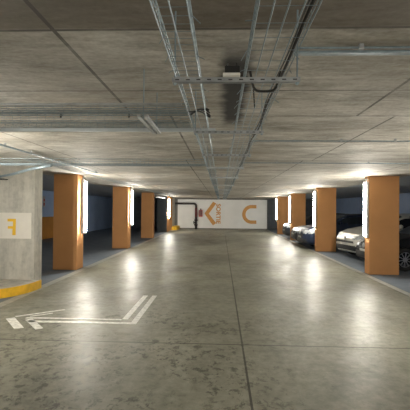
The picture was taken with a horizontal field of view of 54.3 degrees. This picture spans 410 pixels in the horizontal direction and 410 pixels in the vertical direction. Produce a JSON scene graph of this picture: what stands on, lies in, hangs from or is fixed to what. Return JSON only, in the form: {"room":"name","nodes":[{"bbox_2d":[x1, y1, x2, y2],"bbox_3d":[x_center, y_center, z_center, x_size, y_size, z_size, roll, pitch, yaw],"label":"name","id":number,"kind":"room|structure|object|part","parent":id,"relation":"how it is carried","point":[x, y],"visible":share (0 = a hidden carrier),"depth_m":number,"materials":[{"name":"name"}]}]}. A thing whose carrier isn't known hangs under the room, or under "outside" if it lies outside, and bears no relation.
{"room":"parking garage","nodes":[
{"label":"parking garage","id":0,"kind":"room"},
{"bbox_2d":[42,190,112,238],"bbox_3d":[-8.776,0.430,13.261,0.200,2.532,41.800,1,-1,2],"label":"wall","id":1,"kind":"structure","parent":0,"point":[99,209],"depth_m":28.41,"materials":[{"name":"blue paint"}]},
{"bbox_2d":[157,196,174,231],"bbox_3d":[-2.926,0.660,30.387,0.690,2.532,4.700,1,-1,2],"label":"wall","id":2,"kind":"structure","parent":0,"point":[161,203],"depth_m":28.04,"materials":[{"name":"grey paint"}]},
{"bbox_2d":[168,196,169,218],"bbox_3d":[-2.585,0.174,28.428,0.142,1.590,0.097,1,-1,2],"label":"lamp","id":3,"kind":"object","parent":2,"relation":"attached to","point":[168,196],"visible":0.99,"depth_m":28.41,"materials":[{"name":"white plastic"}]},
{"bbox_2d":[167,196,171,231],"bbox_3d":[-2.607,0.654,29.549,0.015,2.532,2.950,1,-1,2],"label":"trim","id":4,"kind":"structure","parent":2,"relation":"attached to","point":[169,221],"depth_m":29.88,"materials":[{"name":"orange paint"}]},
{"bbox_2d":[0,228,409,409],"bbox_3d":[0.504,1.852,12.871,18.400,0.150,41.800,1,-1,2],"label":"floor","id":5,"kind":"structure","parent":0,"point":[236,319],"depth_m":5.30,"materials":[{"name":"concrete"}]},
{"bbox_2d":[0,279,41,298],"bbox_3d":[-4.615,1.590,7.495,2.500,0.170,1.440,1,-1,2],"label":"kerb","id":6,"kind":"object","parent":5,"relation":"on","point":[8,287],"visible":1,"depth_m":7.64,"materials":[{"name":"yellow concrete"}]},
{"bbox_2d":[0,165,42,279],"bbox_3d":[-4.553,0.419,8.411,2.130,2.532,0.350,1,-1,2],"label":"wall pier","id":7,"kind":"object","parent":5,"relation":"on","point":[20,259],"visible":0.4,"depth_m":8.21,"materials":[{"name":"grey concrete"}]},
{"bbox_2d":[0,213,31,238],"bbox_3d":[-3.976,0.423,8.205,0.840,0.530,0.015,1,-1,2],"label":"wall sign","id":8,"kind":"object","parent":7,"relation":"attached to","point":[12,225],"visible":1,"depth_m":8.20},
{"bbox_2d":[53,174,82,269],"bbox_3d":[-3.690,0.452,10.833,0.640,2.532,0.500,1,-1,2],"label":"column","id":9,"kind":"structure","parent":5,"relation":"on","point":[67,236],"depth_m":10.59,"materials":[{"name":"orange paint"}]},
{"bbox_2d":[81,175,86,233],"bbox_3d":[-3.291,-0.013,10.904,0.142,1.590,0.097,1,-1,2],"label":"lamp","id":10,"kind":"object","parent":9,"relation":"attached to","point":[84,182],"visible":1,"depth_m":10.87,"materials":[{"name":"white plastic"}]},
{"bbox_2d":[6,295,155,329],"bbox_3d":[-1.925,1.687,6.462,1.954,0.004,2.207,1,-1,2],"label":"painted arrow","id":11,"kind":"object","parent":5,"relation":"on","point":[14,323],"depth_m":5.89,"materials":[{"name":"white paint"}]},
{"bbox_2d":[0,230,172,306],"bbox_3d":[-3.208,1.734,12.121,0.160,0.004,40.000,1,-1,2],"label":"trim","id":12,"kind":"structure","parent":5,"relation":"on","point":[15,298],"depth_m":9.54,"materials":[{"name":"white paint"}]},
{"bbox_2d":[112,187,130,248],"bbox_3d":[-3.457,0.513,16.598,0.640,2.532,0.500,1,-1,2],"label":"column","id":13,"kind":"structure","parent":5,"relation":"on","point":[121,226],"depth_m":16.35,"materials":[{"name":"orange paint"}]},
{"bbox_2d":[129,189,132,224],"bbox_3d":[-3.060,0.048,16.639,0.142,1.590,0.097,1,-1,2],"label":"lamp","id":14,"kind":"object","parent":13,"relation":"attached to","point":[131,190],"visible":1,"depth_m":16.61,"materials":[{"name":"white plastic"}]},
{"bbox_2d":[141,193,153,237],"bbox_3d":[-3.219,0.576,22.493,0.640,2.532,0.500,1,-1,2],"label":"column","id":15,"kind":"structure","parent":5,"relation":"on","point":[147,199],"depth_m":22.24,"materials":[{"name":"orange paint"}]},
{"bbox_2d":[154,195,165,233],"bbox_3d":[-2.931,0.632,25.424,0.240,2.486,4.620,1,-1,2],"label":"drain pipe","id":16,"kind":"object","parent":5,"relation":"on","point":[155,196],"visible":0.47,"depth_m":23.48,"materials":[{"name":"grey metal"}]},
{"bbox_2d":[172,226,179,229],"bbox_3d":[-2.309,1.805,31.651,0.420,0.280,1.900,1,-1,2],"label":"kerb","id":17,"kind":"object","parent":5,"relation":"on","point":[173,227],"visible":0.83,"depth_m":30.87,"materials":[{"name":"yellow paint"}]},
{"bbox_2d":[175,202,197,228],"bbox_3d":[-1.516,0.879,32.500,1.860,2.163,0.280,1,-1,2],"label":"pipe","id":18,"kind":"object","parent":5,"relation":"on","point":[180,203],"visible":0.98,"depth_m":32.40,"materials":[{"name":"black metal"}]},
{"bbox_2d":[131,198,312,228],"bbox_3d":[1.354,0.733,33.667,18.400,2.532,0.200,1,-1,2],"label":"wall","id":19,"kind":"structure","parent":5,"relation":"on","point":[271,203],"depth_m":33.41,"materials":[{"name":"white paint"},{"name":"orange paint"}]},
{"bbox_2d":[277,197,288,233],"bbox_3d":[5.267,0.700,26.964,0.760,2.532,0.320,1,-1,2],"label":"column","id":20,"kind":"structure","parent":5,"relation":"on","point":[283,202],"depth_m":26.81,"materials":[{"name":"orange paint"}]},
{"bbox_2d":[276,198,277,219],"bbox_3d":[4.827,0.227,26.898,0.122,1.590,0.097,1,-1,2],"label":"lamp","id":21,"kind":"object","parent":20,"relation":"attached to","point":[276,198],"visible":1,"depth_m":26.86,"materials":[{"name":"white plastic"}]},
{"bbox_2d":[290,193,305,239],"bbox_3d":[5.058,0.645,21.768,0.760,2.532,0.320,1,-1,2],"label":"column","id":22,"kind":"structure","parent":5,"relation":"on","point":[298,201],"depth_m":21.61,"materials":[{"name":"orange paint"}]},
{"bbox_2d":[289,194,290,222],"bbox_3d":[4.618,0.171,21.703,0.122,1.590,0.097,1,-1,2],"label":"lamp","id":23,"kind":"object","parent":22,"relation":"attached to","point":[290,194],"visible":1,"depth_m":21.67,"materials":[{"name":"white plastic"}]},
{"bbox_2d":[282,213,343,235],"bbox_3d":[6.633,1.188,22.940,4.218,1.500,2.160,1,-1,2],"label":"parked car","id":24,"kind":"object","parent":5,"relation":"on","point":[309,219],"visible":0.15,"depth_m":22.35,"materials":[{"name":"blue metal"}]},
{"bbox_2d":[291,214,340,239],"bbox_3d":[6.370,1.159,19.398,4.218,1.480,2.160,1,-1,2],"label":"parked car","id":25,"kind":"object","parent":5,"relation":"on","point":[294,230],"visible":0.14,"depth_m":19.30,"materials":[{"name":"silver metal"}]},
{"bbox_2d":[315,188,335,251],"bbox_3d":[4.826,0.584,16.023,0.760,2.532,0.320,1,-1,2],"label":"column","id":26,"kind":"structure","parent":5,"relation":"on","point":[325,230],"depth_m":15.87,"materials":[{"name":"orange paint"}]},
{"bbox_2d":[313,188,316,227],"bbox_3d":[4.386,0.110,15.957,0.122,1.590,0.097,1,-1,2],"label":"lamp","id":27,"kind":"object","parent":26,"relation":"attached to","point":[314,191],"visible":0.96,"depth_m":15.93,"materials":[{"name":"white plastic"}]},
{"bbox_2d":[297,214,362,245],"bbox_3d":[6.205,1.126,17.326,4.218,1.500,2.160,1,-1,0],"label":"parked car","id":28,"kind":"object","parent":5,"relation":"on","point":[306,234],"visible":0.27,"depth_m":16.59,"materials":[{"name":"blue paint"},{"name":"rubber"},{"name":"glass"}]},
{"bbox_2d":[297,237,306,242],"bbox_3d":[4.182,1.493,17.333,0.143,0.202,1.483,1,-1,0],"label":"grille","id":29,"kind":"object","parent":28,"relation":"attached to","point":[300,239],"depth_m":16.86,"materials":[{"name":"black plastic"}]},
{"bbox_2d":[267,230,409,296],"bbox_3d":[4.155,1.798,11.824,0.140,0.004,40.000,1,-1,2],"label":"trim","id":30,"kind":"structure","parent":5,"relation":"on","point":[340,263],"depth_m":10.73,"materials":[{"name":"paint"}]},
{"bbox_2d":[336,213,409,254],"bbox_3d":[6.952,1.077,14.356,4.218,1.550,2.160,1,-1,-10],"label":"parked car","id":31,"kind":"object","parent":5,"relation":"on","point":[347,239],"visible":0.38,"depth_m":13.78,"materials":[{"name":"silver metal"}]},
{"bbox_2d":[337,239,353,243],"bbox_3d":[4.889,1.266,14.002,0.001,0.071,1.162,1,-1,-10],"label":"grille","id":32,"kind":"object","parent":31,"relation":"attached to","point":[337,239],"depth_m":13.95,"materials":[{"name":"silver metal"}]},
{"bbox_2d":[336,243,355,250],"bbox_3d":[4.957,1.466,14.012,0.143,0.202,1.483,1,-1,-10],"label":"grille","id":33,"kind":"object","parent":31,"relation":"attached to","point":[341,246],"depth_m":13.86,"materials":[{"name":"plastic"}]},
{"bbox_2d":[365,176,398,274],"bbox_3d":[4.600,0.524,10.408,0.760,2.532,0.320,1,-1,2],"label":"column","id":34,"kind":"structure","parent":5,"relation":"on","point":[382,242],"depth_m":10.25,"materials":[{"name":"orange paint"}]},
{"bbox_2d":[363,176,368,237],"bbox_3d":[4.160,0.050,10.342,0.122,1.590,0.097,1,-1,2],"label":"lamp","id":35,"kind":"object","parent":34,"relation":"attached to","point":[366,183],"visible":1,"depth_m":10.32,"materials":[{"name":"white plastic"}]},
{"bbox_2d":[356,226,409,270],"bbox_3d":[6.706,1.097,11.651,4.218,1.450,2.160,1,-1,0],"label":"parked car","id":36,"kind":"object","parent":5,"relation":"on","point":[404,235],"visible":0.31,"depth_m":11.02,"materials":[{"name":"black metal"}]},
{"bbox_2d":[356,249,364,257],"bbox_3d":[4.684,1.436,11.659,0.143,0.228,1.491,1,-1,0],"label":"grille","id":37,"kind":"object","parent":36,"relation":"attached to","point":[360,253],"depth_m":11.86,"materials":[{"name":"black plastic"}]},
{"bbox_2d":[0,0,409,198],"bbox_3d":[0.529,-0.854,12.899,18.400,0.200,41.800,1,-1,2],"label":"ceiling","id":38,"kind":"structure","parent":0,"point":[52,51],"depth_m":3.03,"materials":[{"name":"concrete"}]},
{"bbox_2d":[0,143,97,173],"bbox_3d":[-2.756,-0.826,5.925,0.028,0.060,7.600,1,-1,2],"label":"conduit","id":39,"kind":"object","parent":38,"relation":"attached to","point":[4,144],"visible":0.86,"depth_m":6.38,"materials":[{"name":"metal"}]},
{"bbox_2d":[21,155,172,196],"bbox_3d":[-2.403,-0.641,16.168,0.126,0.056,19.904,1,-1,2],"label":"cable tray","id":40,"kind":"object","parent":38,"relation":"hanging from","point":[95,176],"visible":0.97,"depth_m":9.10,"materials":[{"name":"metal"}]},
{"bbox_2d":[137,69,160,133],"bbox_3d":[-0.381,-0.708,2.800,0.068,0.317,0.570,1,-1,2],"label":"lamp","id":41,"kind":"object","parent":38,"relation":"hanging from","point":[139,116],"visible":0.96,"depth_m":2.66,"materials":[{"name":"metal"}]},
{"bbox_2d":[0,128,214,131],"bbox_3d":[-3.393,-0.607,3.219,6.950,0.027,0.025,1,-1,2],"label":"rail","id":42,"kind":"object","parent":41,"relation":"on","point":[1,129],"visible":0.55,"depth_m":3.10,"materials":[{"name":"metal"}]},
{"bbox_3d":[-0.391,-0.711,2.555,0.007,0.317,0.008,1,-1,2],"label":"threaded rod","id":43,"kind":"part","parent":41,"relation":"part of","materials":[{"name":"metal"}]},
{"bbox_2d":[210,163,237,178],"bbox_3d":[0.351,-0.646,7.299,0.520,0.336,0.028,1,-1,2],"label":"channel","id":44,"kind":"object","parent":38,"relation":"hanging from","point":[210,163],"visible":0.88,"depth_m":7.29,"materials":[{"name":"metal"}]},
{"bbox_2d":[206,146,243,169],"bbox_3d":[0.282,-0.664,5.601,0.520,0.336,0.028,1,-1,2],"label":"channel","id":45,"kind":"object","parent":38,"relation":"hanging from","point":[207,167],"visible":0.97,"depth_m":5.59,"materials":[{"name":"metal"}]},
{"bbox_2d":[202,126,250,156],"bbox_3d":[0.229,-0.678,4.271,0.520,0.336,0.029,1,-1,2],"label":"channel","id":46,"kind":"object","parent":38,"relation":"hanging from","point":[249,154],"visible":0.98,"depth_m":4.26,"materials":[{"name":"metal"}]},
{"bbox_2d":[223,0,322,198],"bbox_3d":[0.624,-0.517,10.489,0.186,0.056,27.004,1,-1,2],"label":"cable tray","id":47,"kind":"object","parent":46,"relation":"on","point":[257,2],"visible":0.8,"depth_m":1.67,"materials":[{"name":"metal"}]},
{"bbox_2d":[159,16,298,183],"bbox_3d":[0.274,-0.570,5.725,0.574,0.045,9.454,1,-1,2],"label":"tie tails","id":48,"kind":"object","parent":47,"relation":"attached to","point":[192,16],"visible":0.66,"depth_m":2.14,"materials":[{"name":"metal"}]},
{"bbox_2d":[249,71,281,92],"bbox_3d":[0.271,-0.556,1.807,0.145,0.091,0.032,1,-1,2],"label":"cable","id":49,"kind":"object","parent":47,"relation":"hanging from","point":[250,72],"visible":0.96,"depth_m":1.80,"materials":[{"name":"black rubber"}]},
{"bbox_2d":[228,0,309,191],"bbox_3d":[0.679,-0.502,10.387,0.025,0.012,26.800,1,-1,2],"label":"cable","id":50,"kind":"object","parent":47,"relation":"in","point":[308,2],"visible":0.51,"depth_m":1.54,"materials":[{"name":"black rubber"}]},
{"bbox_2d":[231,0,315,186],"bbox_3d":[0.695,-0.505,10.386,0.030,0.016,26.800,1,-1,2],"label":"cable","id":51,"kind":"object","parent":47,"relation":"in","point":[312,1],"visible":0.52,"depth_m":1.54,"materials":[{"name":"black rubber"}]},
{"bbox_2d":[194,91,263,134],"bbox_3d":[0.177,-0.692,3.002,0.520,0.336,0.029,1,-1,2],"label":"channel","id":52,"kind":"object","parent":38,"relation":"hanging from","point":[195,131],"visible":0.96,"depth_m":2.99,"materials":[{"name":"metal"}]},
{"bbox_3d":[-0.070,-0.694,3.013,0.016,0.336,0.018,1,-1,2],"label":"threaded rod","id":53,"kind":"part","parent":52,"relation":"part of","materials":[{"name":"metal"}]},
{"bbox_2d":[172,10,299,85],"bbox_3d":[0.139,-0.704,1.793,0.570,0.336,0.029,1,-1,2],"label":"channel","id":54,"kind":"object","parent":38,"relation":"hanging from","point":[176,80],"visible":0.98,"depth_m":1.78,"materials":[{"name":"metal"}]},
{"bbox_3d":[-0.134,-0.707,1.804,0.016,0.336,0.018,1,-1,2],"label":"threaded rod","id":55,"kind":"part","parent":54,"relation":"part of","materials":[{"name":"metal"}]},
{"bbox_3d":[0.411,-0.702,1.782,0.016,0.336,0.018,1,-1,2],"label":"threaded rod","id":56,"kind":"part","parent":54,"relation":"part of","materials":[{"name":"metal"}]},
{"bbox_2d":[223,63,254,106],"bbox_3d":[0.205,-0.724,2.422,0.196,0.285,0.080,1,-1,2],"label":"junction box","id":57,"kind":"object","parent":38,"relation":"attached to","point":[230,71],"visible":0.91,"depth_m":2.39,"materials":[{"name":"white plastic"}]},
{"bbox_2d":[244,161,409,163],"bbox_3d":[3.984,-0.761,7.284,6.640,0.039,0.024,1,-1,2],"label":"conduit","id":58,"kind":"object","parent":38,"relation":"attached to","point":[276,161],"visible":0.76,"depth_m":7.34,"materials":[{"name":"metal"}]},
{"bbox_2d":[253,139,409,141],"bbox_3d":[3.888,-0.786,4.906,6.640,0.039,0.024,1,-1,2],"label":"conduit","id":59,"kind":"object","parent":38,"relation":"attached to","point":[340,140],"visible":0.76,"depth_m":5.00,"materials":[{"name":"metal"}]},
{"bbox_2d":[294,50,409,55],"bbox_3d":[3.695,-0.817,2.099,6.400,0.015,0.045,1,-1,2],"label":"rail","id":60,"kind":"object","parent":38,"relation":"attached to","point":[319,52],"visible":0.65,"depth_m":2.20,"materials":[{"name":"metal"}]},
{"bbox_2d":[299,43,409,49],"bbox_3d":[3.792,-0.823,2.028,6.600,0.027,0.024,1,-1,2],"label":"conduit","id":61,"kind":"object","parent":38,"relation":"attached to","point":[360,46],"visible":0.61,"depth_m":2.14,"materials":[{"name":"metal"}]},
{"bbox_2d":[174,198,267,229],"bbox_3d":[0.940,0.719,32.683,8.250,2.532,0.200,1,-1,2],"label":"wall","id":62,"kind":"structure","parent":0,"point":[231,210],"depth_m":32.56,"materials":[{"name":"white paint"}]},
{"bbox_2d":[204,202,215,224],"bbox_3d":[0.431,0.690,32.600,0.960,1.940,0.006,1,-1,2],"label":"chevron","id":63,"kind":"object","parent":62,"relation":"attached to","point":[213,204],"visible":1,"depth_m":32.60,"materials":[{"name":"orange paint"}]},
{"bbox_2d":[216,204,220,223],"bbox_3d":[1.090,0.716,32.573,0.370,1.620,0.002,1,-1,2],"label":"painted lettering","id":64,"kind":"object","parent":62,"relation":"attached to","point":[218,212],"visible":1,"depth_m":32.57,"materials":[{"name":"orange paint"}]},
{"bbox_2d":[242,205,255,223],"bbox_3d":[3.593,0.763,32.472,1.150,1.530,0.006,1,-1,2],"label":"painted letter","id":65,"kind":"object","parent":62,"relation":"attached to","point":[246,208],"visible":1,"depth_m":32.47,"materials":[{"name":"orange paint"}]},
{"bbox_2d":[336,193,409,213],"bbox_3d":[9.808,0.593,12.509,0.200,2.532,41.800,1,-1,2],"label":"wall","id":66,"kind":"structure","parent":0,"point":[346,205],"depth_m":27.03,"materials":[{"name":"blue paint"}]},
{"bbox_3d":[-0.108,-0.721,1.083,0.135,0.321,0.028,1,-1,2],"label":"channel","id":67,"kind":"object","parent":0,"visible":0},
{"bbox_2d":[149,0,218,198],"bbox_3d":[0.271,-0.520,10.504,0.113,0.056,27.004,1,-1,2],"label":"cable tray","id":68,"kind":"object","parent":67,"relation":"on","point":[188,2],"visible":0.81,"depth_m":1.67,"materials":[{"name":"metal"}]},
{"bbox_2d":[0,103,187,114],"bbox_3d":[-3.502,-0.649,2.735,6.774,0.036,0.177,1,-1,2],"label":"cable tray","id":69,"kind":"object","parent":68,"relation":"attached to","point":[178,112],"visible":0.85,"depth_m":2.57,"materials":[{"name":"metal"}]},
{"bbox_2d":[0,103,181,105],"bbox_3d":[-3.516,-0.658,2.628,6.750,0.015,0.015,1,-1,2],"label":"rail","id":70,"kind":"object","parent":69,"relation":"attached to","point":[1,104],"visible":1,"depth_m":2.51,"materials":[{"name":"grey metal"}]},
{"bbox_2d":[0,115,191,127],"bbox_3d":[-3.488,-0.641,3.070,6.774,0.046,0.247,1,-1,2],"label":"cable tray","id":71,"kind":"object","parent":68,"relation":"attached to","point":[5,122],"visible":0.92,"depth_m":2.91,"materials":[{"name":"metal"}]},
{"bbox_2d":[0,158,205,165],"bbox_3d":[-3.114,-0.661,6.138,6.274,0.076,0.306,1,-1,2],"label":"cable tray","id":72,"kind":"object","parent":68,"relation":"attached to","point":[136,161],"visible":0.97,"depth_m":6.03,"materials":[{"name":"metal"}]},
{"bbox_2d":[0,164,52,179],"bbox_3d":[-3.436,-0.527,6.997,3.460,0.126,0.396,0,-1,40],"label":"conduit","id":73,"kind":"object","parent":72,"relation":"hanging from","point":[47,165],"visible":1,"depth_m":6.30,"materials":[{"name":"metal"}]},
{"bbox_2d":[187,108,210,117],"bbox_3d":[-0.038,-0.611,2.636,0.150,0.043,0.258,1,-1,2],"label":"cable","id":74,"kind":"object","parent":68,"relation":"on","point":[206,109],"visible":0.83,"depth_m":2.62,"materials":[{"name":"black rubber"}]}
]}

